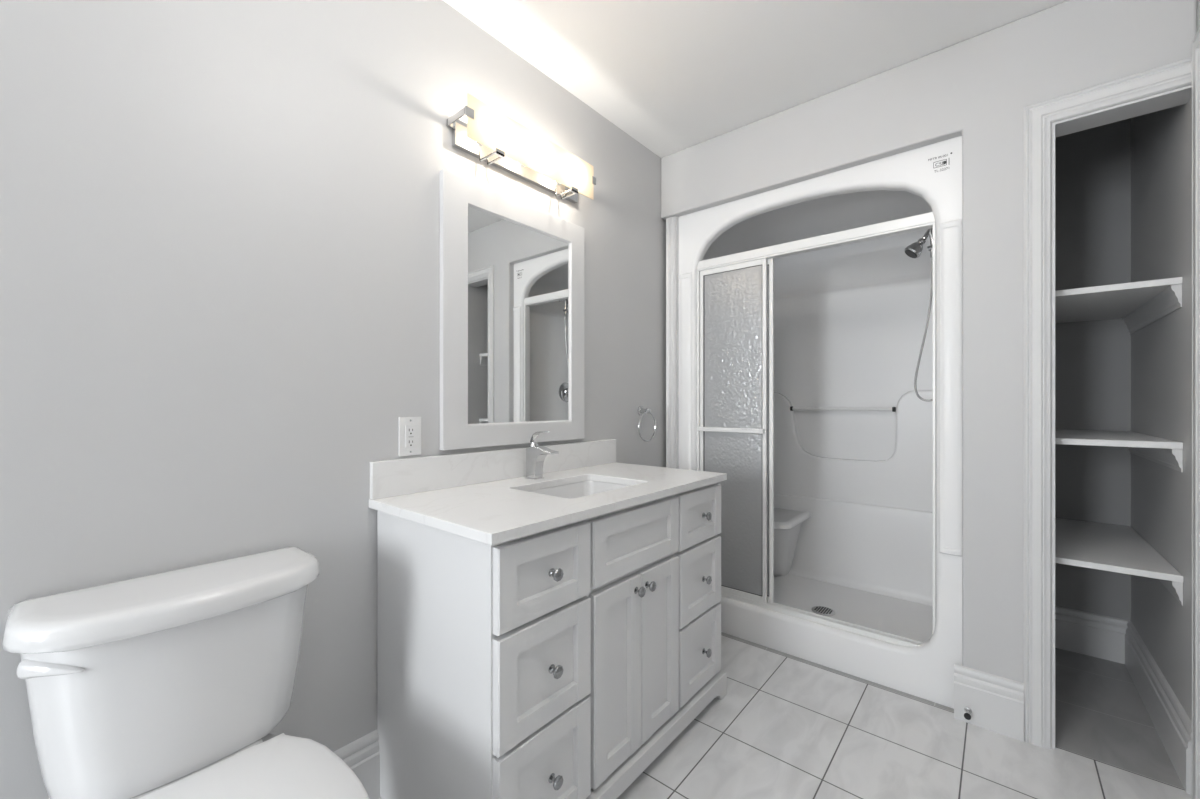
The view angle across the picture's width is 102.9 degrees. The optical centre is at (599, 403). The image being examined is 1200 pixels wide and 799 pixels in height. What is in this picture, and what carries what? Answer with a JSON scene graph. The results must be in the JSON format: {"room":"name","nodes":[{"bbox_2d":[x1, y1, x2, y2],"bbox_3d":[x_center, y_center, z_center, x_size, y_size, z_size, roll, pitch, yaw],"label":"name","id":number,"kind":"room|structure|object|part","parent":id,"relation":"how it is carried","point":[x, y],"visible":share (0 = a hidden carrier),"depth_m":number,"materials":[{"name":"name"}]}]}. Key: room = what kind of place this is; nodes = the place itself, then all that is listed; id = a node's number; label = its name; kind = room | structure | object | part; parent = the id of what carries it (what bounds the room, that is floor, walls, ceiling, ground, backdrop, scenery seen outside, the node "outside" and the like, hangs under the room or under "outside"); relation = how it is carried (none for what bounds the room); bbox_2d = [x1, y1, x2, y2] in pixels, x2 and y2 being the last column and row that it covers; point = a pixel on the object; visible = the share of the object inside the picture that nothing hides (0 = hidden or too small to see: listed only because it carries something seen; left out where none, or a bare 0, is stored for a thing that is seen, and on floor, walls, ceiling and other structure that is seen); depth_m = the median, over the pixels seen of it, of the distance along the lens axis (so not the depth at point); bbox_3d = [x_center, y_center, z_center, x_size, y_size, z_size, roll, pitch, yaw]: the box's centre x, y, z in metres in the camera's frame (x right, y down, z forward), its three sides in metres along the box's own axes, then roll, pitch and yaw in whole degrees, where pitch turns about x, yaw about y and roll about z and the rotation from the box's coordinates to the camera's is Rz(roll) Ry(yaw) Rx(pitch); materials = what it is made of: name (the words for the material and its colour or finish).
{"room":"bathroom","nodes":[
{"label":"bathroom","id":0,"kind":"room"},
{"bbox_2d":[0,0,665,798],"bbox_3d":[-1.040,-0.086,1.001,0.100,2.545,6.200,0,0,40],"label":"wall","id":1,"kind":"structure","parent":0,"point":[220,219],"depth_m":1.16,"materials":[{"name":"grey paint"}]},
{"bbox_2d":[334,729,380,798],"bbox_3d":[-1.292,1.042,0.606,0.021,0.188,5.070,0,0,40],"label":"baseboard","id":2,"kind":"structure","parent":1,"relation":"attached to","point":[362,755],"depth_m":1.35,"materials":[{"name":"white paint"}]},
{"bbox_2d":[398,417,420,455],"bbox_3d":[-0.581,0.101,1.463,0.009,0.118,0.072,0,0,40],"label":"wall outlet","id":3,"kind":"object","parent":1,"relation":"attached to","point":[409,428],"visible":1,"depth_m":1.46,"materials":[{"name":"white plastic"}]},
{"bbox_2d":[405,425,415,446],"bbox_3d":[-0.579,0.101,1.462,0.004,0.066,0.033,0,0,40],"label":"receptacle","id":4,"kind":"object","parent":3,"relation":"attached to","point":[410,430],"depth_m":1.46,"materials":[{"name":"white plastic"}]},
{"bbox_2d":[370,439,615,499],"bbox_3d":[-0.293,0.221,1.797,0.020,0.107,1.125,0,0,40],"label":"backsplash","id":5,"kind":"structure","parent":1,"relation":"attached to","point":[396,477],"depth_m":1.61,"materials":[{"name":"white stone"}]},
{"bbox_2d":[440,169,583,449],"bbox_3d":[-0.292,-0.299,1.795,0.022,0.901,0.677,0,0,40],"label":"wall mirror","id":6,"kind":"object","parent":1,"relation":"attached to","point":[512,270],"visible":1,"depth_m":1.74,"materials":[{"name":"white paint"}]},
{"bbox_2d":[468,206,568,423],"bbox_3d":[-0.289,-0.297,1.800,0.004,0.736,0.495,0,0,40],"label":"mirror glass","id":7,"kind":"object","parent":6,"relation":"attached to","point":[518,269],"depth_m":1.77,"materials":[{"name":"silver mirror"}]},
{"bbox_2d":[446,93,595,203],"bbox_3d":[-0.260,-0.903,1.767,0.110,0.146,0.629,0,0,40],"label":"wall lamp","id":8,"kind":"object","parent":1,"relation":"attached to","point":[488,135],"visible":1,"depth_m":1.69,"materials":[{"name":"white glass"}]},
{"bbox_3d":[-0.292,-0.892,1.799,0.021,0.088,0.593,0,0,40],"label":"plate","id":9,"kind":"part","parent":8,"relation":"part of","materials":[{"name":"silver metal"}]},
{"bbox_2d":[638,406,655,441],"bbox_3d":[0.221,0.102,2.382,0.057,0.179,0.152,0,0,40],"label":"towel ring","id":10,"kind":"object","parent":1,"relation":"attached to","point":[641,411],"visible":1,"depth_m":2.38,"materials":[{"name":"silver metal"}]},
{"bbox_3d":[0.225,0.038,2.388,0.057,0.050,0.050,0,0,40],"label":"wall post","id":11,"kind":"part","parent":10,"relation":"part of","materials":[{"name":"silver metal"}]},
{"bbox_2d":[443,0,1067,157],"bbox_3d":[-0.301,-1.349,0.383,2.026,0.080,6.200,0,0,40],"label":"ceiling","id":12,"kind":"structure","parent":0,"point":[674,76],"depth_m":1.74,"materials":[{"name":"white paint"}]},
{"bbox_2d":[379,632,1191,798],"bbox_3d":[-0.301,1.166,0.383,2.026,0.060,6.200,0,0,40],"label":"floor","id":13,"kind":"structure","parent":0,"point":[785,726],"depth_m":1.59,"materials":[{"name":"white tile"}]},
{"bbox_2d":[3,547,368,798],"bbox_3d":[-0.650,0.748,0.817,0.715,0.775,0.474,0,0,40],"label":"toilet","id":14,"kind":"object","parent":13,"relation":"on","point":[174,684],"visible":1,"depth_m":0.88,"materials":[{"name":"white ceramic"}]},
{"bbox_3d":[-0.919,0.445,0.799,0.101,0.033,0.020,0,0,-2],"label":"flush lever","id":15,"kind":"part","parent":14,"relation":"part of","materials":[{"name":"silver metal"}]},
{"bbox_3d":[-0.832,0.384,0.970,0.238,0.048,0.474,0,0,40],"label":"tank lid","id":16,"kind":"part","parent":14,"relation":"part of","materials":[{"name":"white ceramic"}]},
{"bbox_3d":[-0.836,0.560,0.973,0.208,0.306,0.442,0,0,40],"label":"tank","id":17,"kind":"part","parent":14,"relation":"part of","materials":[{"name":"white ceramic"}]},
{"bbox_3d":[-0.571,0.707,0.751,0.510,0.025,0.383,0,0,40],"label":"seat lid","id":18,"kind":"part","parent":14,"relation":"part of","materials":[{"name":"white plastic"}]},
{"bbox_3d":[-0.638,0.935,0.807,0.655,0.400,0.360,0,0,40],"label":"bowl","id":19,"kind":"part","parent":14,"relation":"part of","materials":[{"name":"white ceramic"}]},
{"bbox_2d":[377,483,726,798],"bbox_3d":[-0.074,0.718,1.617,0.582,0.836,1.112,0,0,40],"label":"vanity cabinet","id":20,"kind":"object","parent":13,"relation":"on","point":[561,662],"visible":0.91,"depth_m":1.26,"materials":[{"name":"white paint"}]},
{"bbox_3d":[-0.129,0.908,1.159,0.022,0.259,0.304,0,0,40],"label":"drawer","id":21,"kind":"part","parent":20,"relation":"part of","materials":[{"name":"white paint"}]},
{"bbox_3d":[-0.129,0.643,1.159,0.022,0.253,0.304,0,0,40],"label":"drawer","id":22,"kind":"part","parent":20,"relation":"part of","materials":[{"name":"white paint"}]},
{"bbox_3d":[-0.129,0.411,1.159,0.022,0.190,0.304,0,0,40],"label":"drawer","id":23,"kind":"part","parent":20,"relation":"part of","materials":[{"name":"white paint"}]},
{"bbox_2d":[369,439,726,544],"bbox_3d":[-0.084,0.234,1.620,0.569,0.132,1.128,0,0,40],"label":"countertop","id":24,"kind":"structure","parent":20,"relation":"on","point":[482,496],"depth_m":1.46,"materials":[{"name":"white stone"}]},
{"bbox_2d":[525,431,558,479],"bbox_3d":[-0.209,0.188,1.721,0.132,0.174,0.048,0,0,40],"label":"faucet","id":25,"kind":"object","parent":24,"relation":"on","point":[536,454],"visible":1,"depth_m":1.73,"materials":[{"name":"silver metal"}]},
{"bbox_3d":[-0.239,0.272,1.746,0.054,0.005,0.048,0,0,40],"label":"plate","id":26,"kind":"part","parent":25,"relation":"part of","materials":[{"name":"silver metal"}]},
{"bbox_3d":[-0.223,0.129,1.733,0.083,0.058,0.034,0,0,40],"label":"lever","id":27,"kind":"part","parent":25,"relation":"part of","materials":[{"name":"silver metal"}]},
{"bbox_3d":[-0.208,0.215,1.720,0.128,0.119,0.042,0,0,40],"label":"spout","id":28,"kind":"part","parent":25,"relation":"part of","materials":[{"name":"silver metal"}]},
{"bbox_2d":[528,480,627,498],"bbox_3d":[-0.063,0.372,1.618,0.315,0.144,0.430,0,0,40],"label":"sink","id":29,"kind":"object","parent":24,"relation":"in","point":[583,488],"visible":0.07,"depth_m":1.80,"materials":[{"name":"white ceramic"}]},
{"bbox_3d":[-0.106,0.908,1.149,0.030,0.030,0.032,0,0,40],"label":"knob","id":30,"kind":"part","parent":20,"relation":"part of","materials":[{"name":"silver metal"}]},
{"bbox_3d":[-0.106,0.643,1.149,0.030,0.030,0.032,0,0,40],"label":"knob","id":31,"kind":"part","parent":20,"relation":"part of","materials":[{"name":"silver metal"}]},
{"bbox_3d":[-0.106,0.411,1.149,0.030,0.030,0.032,0,0,40],"label":"knob","id":32,"kind":"part","parent":20,"relation":"part of","materials":[{"name":"silver metal"}]},
{"bbox_3d":[0.048,0.777,1.370,0.022,0.521,0.215,0,0,40],"label":"door","id":33,"kind":"part","parent":20,"relation":"part of","materials":[{"name":"white paint"}]},
{"bbox_3d":[0.117,0.408,1.453,0.022,0.181,0.441,0,0,40],"label":"false drawer","id":34,"kind":"part","parent":20,"relation":"part of","materials":[{"name":"white paint"}]},
{"bbox_3d":[0.118,0.558,1.417,0.030,0.030,0.032,0,0,40],"label":"knob","id":35,"kind":"part","parent":20,"relation":"part of","materials":[{"name":"silver metal"}]},
{"bbox_3d":[0.155,0.558,1.460,0.030,0.030,0.032,0,0,40],"label":"knob","id":36,"kind":"part","parent":20,"relation":"part of","materials":[{"name":"silver metal"}]},
{"bbox_3d":[0.127,1.093,1.449,0.030,0.086,1.112,0,0,40],"label":"rail","id":37,"kind":"part","parent":20,"relation":"part of","materials":[{"name":"white paint"}]},
{"bbox_3d":[0.189,0.777,1.539,0.022,0.521,0.218,0,0,40],"label":"door","id":38,"kind":"part","parent":20,"relation":"part of","materials":[{"name":"white paint"}]},
{"bbox_3d":[0.366,0.643,1.750,0.022,0.253,0.308,0,0,40],"label":"drawer","id":39,"kind":"part","parent":20,"relation":"part of","materials":[{"name":"white paint"}]},
{"bbox_3d":[0.366,0.411,1.750,0.022,0.190,0.308,0,0,40],"label":"drawer","id":40,"kind":"part","parent":20,"relation":"part of","materials":[{"name":"white paint"}]},
{"bbox_3d":[0.366,0.908,1.750,0.022,0.259,0.308,0,0,40],"label":"drawer","id":41,"kind":"part","parent":20,"relation":"part of","materials":[{"name":"white paint"}]},
{"bbox_3d":[0.390,0.908,1.742,0.030,0.030,0.032,0,0,40],"label":"knob","id":42,"kind":"part","parent":20,"relation":"part of","materials":[{"name":"silver metal"}]},
{"bbox_3d":[0.390,0.643,1.742,0.030,0.030,0.032,0,0,40],"label":"knob","id":43,"kind":"part","parent":20,"relation":"part of","materials":[{"name":"silver metal"}]},
{"bbox_3d":[0.390,0.411,1.742,0.030,0.030,0.032,0,0,40],"label":"knob","id":44,"kind":"part","parent":20,"relation":"part of","materials":[{"name":"silver metal"}]},
{"bbox_2d":[679,136,961,708],"bbox_3d":[1.159,0.058,2.462,1.225,2.154,0.882,0,0,40],"label":"shower stall","id":45,"kind":"object","parent":13,"relation":"on","point":[853,434],"visible":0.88,"depth_m":2.55,"materials":[{"name":"white plastic"}]},
{"bbox_3d":[0.997,0.843,2.832,0.372,0.390,0.438,0,0,40],"label":"corner seat","id":46,"kind":"part","parent":45,"relation":"part of","materials":[{"name":"white plastic"}]},
{"bbox_2d":[697,212,935,645],"bbox_3d":[0.904,0.116,2.167,1.027,1.702,0.068,0,0,40],"label":"shower door","id":47,"kind":"structure","parent":45,"relation":"attached to","point":[735,292],"depth_m":2.32,"materials":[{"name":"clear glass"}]},
{"bbox_3d":[0.656,0.126,2.376,0.347,1.640,0.016,0,0,40],"label":"sliding panel","id":48,"kind":"part","parent":47,"relation":"part of","materials":[{"name":"clear glass"}]},
{"bbox_3d":[0.656,0.131,2.376,0.315,1.590,0.005,0,0,40],"label":"glass","id":49,"kind":"part","parent":47,"relation":"part of","materials":[{"name":"clear glass"}]},
{"bbox_3d":[0.686,0.131,2.378,0.322,1.590,0.005,0,0,40],"label":"glass","id":50,"kind":"part","parent":47,"relation":"part of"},
{"bbox_3d":[0.686,0.126,2.378,0.354,1.640,0.016,0,0,40],"label":"sliding panel","id":51,"kind":"part","parent":47,"relation":"part of","materials":[{"name":"white metal"}]},
{"bbox_3d":[1.404,0.256,2.773,1.050,0.651,0.055,0,0,40],"label":"panel","id":52,"kind":"part","parent":45,"relation":"part of","materials":[{"name":"white plastic"}]},
{"bbox_2d":[904,228,932,401],"bbox_3d":[1.464,-0.417,2.147,0.164,0.820,0.071,0,0,34],"label":"shower","id":53,"kind":"object","parent":45,"relation":"attached to","point":[914,250],"visible":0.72,"depth_m":2.15,"materials":[{"name":"silver metal"}]},
{"bbox_3d":[1.496,-0.772,2.139,0.099,0.080,0.019,0,0,40],"label":"arm","id":54,"kind":"part","parent":53,"relation":"part of","materials":[{"name":"silver metal"}]},
{"bbox_2d":[661,0,1196,682],"bbox_3d":[1.057,-0.086,2.005,1.826,2.445,0.108,0,0,40],"label":"wall","id":55,"kind":"structure","parent":0,"point":[977,89],"depth_m":1.68,"materials":[{"name":"grey paint"}]},
{"bbox_2d":[666,216,678,468],"bbox_3d":[0.386,0.056,2.543,0.062,2.160,0.030,0,0,40],"label":"trim","id":56,"kind":"structure","parent":55,"relation":"attached to","point":[672,223],"depth_m":2.53,"materials":[{"name":"white paint"}]},
{"bbox_2d":[964,707,971,719],"bbox_3d":[1.292,1.091,1.679,0.022,0.022,0.050,0,0,40],"label":"door stop","id":57,"kind":"object","parent":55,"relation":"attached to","point":[967,710],"visible":1,"depth_m":1.67,"materials":[{"name":"silver metal"}]},
{"bbox_3d":[1.296,1.091,1.684,0.022,0.022,0.036,0,0,40],"label":"stem","id":58,"kind":"part","parent":57,"relation":"part of","materials":[{"name":"silver metal"}]},
{"bbox_2d":[954,664,1023,741],"bbox_3d":[1.356,1.042,1.671,0.188,0.188,0.021,0,0,40],"label":"baseboard","id":59,"kind":"structure","parent":55,"relation":"attached to","point":[996,703],"depth_m":1.66,"materials":[{"name":"white paint"}]},
{"bbox_2d":[1024,57,1191,748],"bbox_3d":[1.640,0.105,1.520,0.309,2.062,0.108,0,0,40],"label":"door frame","id":60,"kind":"structure","parent":55,"relation":"attached to","point":[1180,96],"depth_m":1.57,"materials":[{"name":"white paint"}]},
{"bbox_2d":[1055,118,1130,620],"bbox_3d":[2.187,-0.086,2.240,0.396,2.445,0.077,0,0,40],"label":"wall","id":61,"kind":"structure","parent":0,"point":[1093,165],"depth_m":2.15,"materials":[{"name":"paint"}]},
{"bbox_2d":[1055,606,1129,663],"bbox_3d":[2.155,1.042,2.203,0.396,0.188,0.021,0,0,40],"label":"baseboard","id":62,"kind":"structure","parent":61,"relation":"attached to","point":[1086,633],"depth_m":2.15,"materials":[{"name":"white paint"}]},
{"bbox_2d":[1131,0,1199,721],"bbox_3d":[0.437,-0.086,-0.235,0.100,2.545,6.200,0,0,40],"label":"wall","id":63,"kind":"structure","parent":0,"point":[1161,141],"depth_m":1.66,"materials":[{"name":"grey paint"}]},
{"bbox_2d":[1055,518,1182,605],"bbox_3d":[1.909,0.583,1.908,0.393,0.093,0.785,0,0,40],"label":"closet shelf","id":64,"kind":"object","parent":63,"relation":"attached to","point":[1093,545],"visible":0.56,"depth_m":1.72,"materials":[{"name":"white paint"}]},
{"bbox_2d":[1055,277,1182,333],"bbox_3d":[1.913,-0.347,1.912,0.393,0.093,0.775,0,0,40],"label":"closet shelf","id":65,"kind":"object","parent":63,"relation":"attached to","point":[1140,304],"visible":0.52,"depth_m":1.72,"materials":[{"name":"white paint"}]},
{"bbox_2d":[1055,429,1182,471],"bbox_3d":[1.911,0.169,1.909,0.393,0.093,0.781,0,0,40],"label":"closet shelf","id":66,"kind":"object","parent":63,"relation":"attached to","point":[1166,452],"visible":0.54,"depth_m":1.64,"materials":[{"name":"white paint"}]},
{"bbox_2d":[1125,621,1191,794],"bbox_3d":[2.011,1.042,1.738,0.021,0.188,0.918,0,0,40],"label":"baseboard","id":67,"kind":"structure","parent":63,"relation":"attached to","point":[1171,722],"depth_m":1.61,"materials":[{"name":"white paint"}]},
{"bbox_2d":[1192,28,1199,798],"bbox_3d":[1.447,0.048,1.062,0.018,2.176,0.806,0,0,40],"label":"door frame","id":68,"kind":"structure","parent":63,"relation":"in","point":[1196,41],"depth_m":1.33,"materials":[{"name":"white paint"}]}
]}

